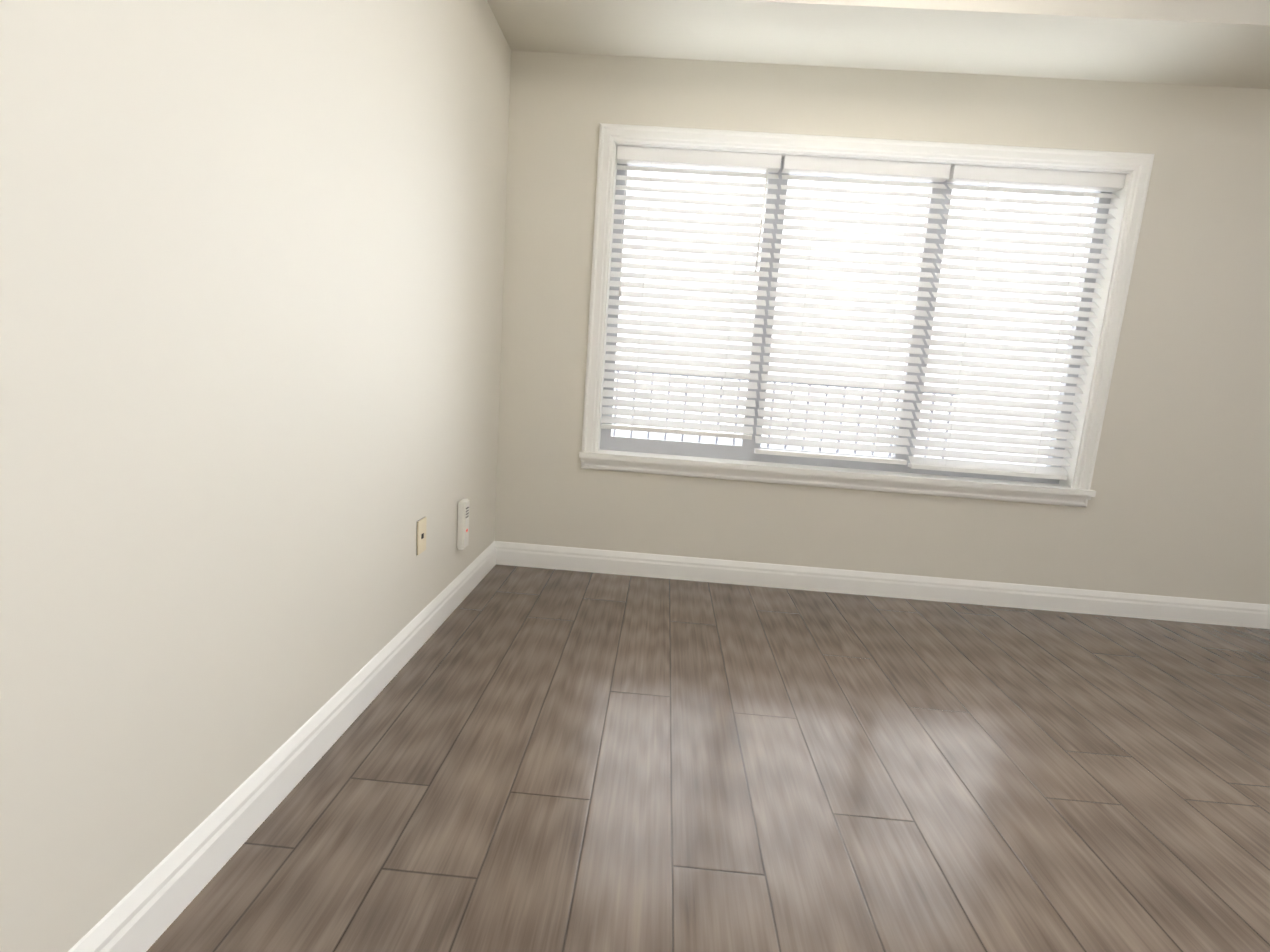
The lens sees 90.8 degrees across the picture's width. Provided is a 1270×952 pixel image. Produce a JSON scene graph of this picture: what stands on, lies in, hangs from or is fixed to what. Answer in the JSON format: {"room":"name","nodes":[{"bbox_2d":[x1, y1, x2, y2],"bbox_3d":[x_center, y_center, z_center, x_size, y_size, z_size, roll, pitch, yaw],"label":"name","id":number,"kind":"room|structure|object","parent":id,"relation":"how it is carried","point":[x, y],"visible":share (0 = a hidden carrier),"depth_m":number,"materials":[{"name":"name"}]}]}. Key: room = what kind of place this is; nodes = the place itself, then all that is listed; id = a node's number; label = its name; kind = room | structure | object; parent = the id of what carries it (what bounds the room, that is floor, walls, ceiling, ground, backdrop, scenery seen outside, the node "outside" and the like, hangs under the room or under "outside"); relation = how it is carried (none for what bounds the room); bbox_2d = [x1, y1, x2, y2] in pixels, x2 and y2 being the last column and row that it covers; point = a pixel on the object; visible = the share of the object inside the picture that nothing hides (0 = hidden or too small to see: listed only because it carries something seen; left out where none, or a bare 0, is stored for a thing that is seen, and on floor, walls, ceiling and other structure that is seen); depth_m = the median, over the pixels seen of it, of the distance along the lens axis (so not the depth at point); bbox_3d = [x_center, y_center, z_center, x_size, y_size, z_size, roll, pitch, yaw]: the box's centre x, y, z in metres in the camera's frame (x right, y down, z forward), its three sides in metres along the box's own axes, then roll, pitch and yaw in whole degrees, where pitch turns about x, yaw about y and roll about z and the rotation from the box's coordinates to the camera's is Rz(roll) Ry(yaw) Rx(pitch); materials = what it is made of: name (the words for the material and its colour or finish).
{"room":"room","nodes":[
{"label":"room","id":0,"kind":"room"},
{"bbox_2d":[0,0,510,951],"bbox_3d":[-0.883,-0.341,-0.979,0.150,2.850,8.170,4,9,2],"label":"wall","id":1,"kind":"structure","parent":0,"point":[250,296],"depth_m":1.11,"materials":[{"name":"white paint"}]},
{"bbox_2d":[68,541,499,951],"bbox_3d":[-0.824,0.786,0.622,0.015,0.116,4.990,4,9,2],"label":"baseboard","id":2,"kind":"structure","parent":1,"relation":"attached to","point":[150,907],"depth_m":1.29,"materials":[{"name":"white wood"}]},
{"bbox_2d":[416,517,426,555],"bbox_3d":[-0.724,0.203,2.126,0.008,0.119,0.074,4,9,2],"label":"outlet","id":3,"kind":"object","parent":1,"relation":"attached to","point":[421,537],"visible":1,"depth_m":2.12,"materials":[{"name":"beige plastic"}]},
{"bbox_2d":[457,498,469,549],"bbox_3d":[-0.695,0.195,2.538,0.032,0.200,0.068,4,9,2],"label":"sensor","id":4,"kind":"object","parent":1,"relation":"attached to","point":[463,526],"visible":1,"depth_m":2.51,"materials":[{"name":"white plastic"}]},
{"bbox_2d":[146,564,1269,951],"bbox_3d":[2.337,1.367,-0.868,6.820,0.100,8.170,4,9,2],"label":"floor","id":5,"kind":"structure","parent":0,"point":[516,758],"depth_m":1.55,"materials":[{"name":"laminate"}]},
{"bbox_2d":[487,0,1269,88],"bbox_3d":[2.516,-1.162,-1.289,6.520,0.360,7.870,4,9,2],"label":"ceiling","id":6,"kind":"structure","parent":0,"point":[1222,43],"depth_m":2.42,"materials":[{"name":"white paint"}]},
{"bbox_2d":[494,50,1269,603],"bbox_3d":[2.719,-0.721,2.840,6.670,2.850,0.150,4,9,2],"label":"wall","id":7,"kind":"structure","parent":0,"point":[1178,504],"depth_m":2.85,"materials":[{"name":"white paint"}]},
{"bbox_2d":[579,123,1154,506],"bbox_3d":[0.980,-0.715,2.902,2.390,1.545,0.188,4,9,2],"label":"window","id":8,"kind":"structure","parent":7,"relation":"in","point":[1139,165],"depth_m":2.89,"materials":[{"name":"white"}]},
{"bbox_2d":[601,146,781,439],"bbox_3d":[0.243,-0.830,2.921,0.732,1.272,0.074,4,9,2],"label":"window blind","id":9,"kind":"object","parent":8,"relation":"attached to","point":[754,162],"visible":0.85,"depth_m":2.93,"materials":[{"name":"white plastic"}]},
{"bbox_2d":[754,155,950,464],"bbox_3d":[0.982,-0.741,2.903,0.724,1.337,0.062,4,9,2],"label":"window blind","id":10,"kind":"object","parent":8,"relation":"attached to","point":[875,169],"visible":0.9,"depth_m":2.90,"materials":[{"name":"white plastic"}]},
{"bbox_2d":[908,165,1125,479],"bbox_3d":[1.722,-0.677,2.875,0.732,1.352,0.062,4,9,2],"label":"window blind","id":11,"kind":"object","parent":8,"relation":"attached to","point":[1036,178],"visible":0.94,"depth_m":2.88,"materials":[{"name":"white plastic"}]},
{"bbox_2d":[500,541,1269,628],"bbox_3d":[2.545,0.631,2.986,6.520,0.116,0.015,4,9,2],"label":"baseboard","id":12,"kind":"structure","parent":7,"relation":"attached to","point":[1109,603],"depth_m":3.03,"materials":[{"name":"white wood"}]},
{"label":"outside","id":13,"kind":"structure","parent":0,"visible":0},
{"bbox_2d":[613,370,959,458],"bbox_3d":[0.695,-0.093,4.037,2.600,1.060,0.040,4,9,2],"label":"railing","id":14,"kind":"object","parent":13,"point":[733,441],"depth_m":3.96,"materials":[{"name":"grey"}]},
{"bbox_2d":[611,170,1093,465],"bbox_3d":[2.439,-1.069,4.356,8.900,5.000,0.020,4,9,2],"label":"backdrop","id":15,"kind":"structure","parent":13,"point":[677,437],"depth_m":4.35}
]}

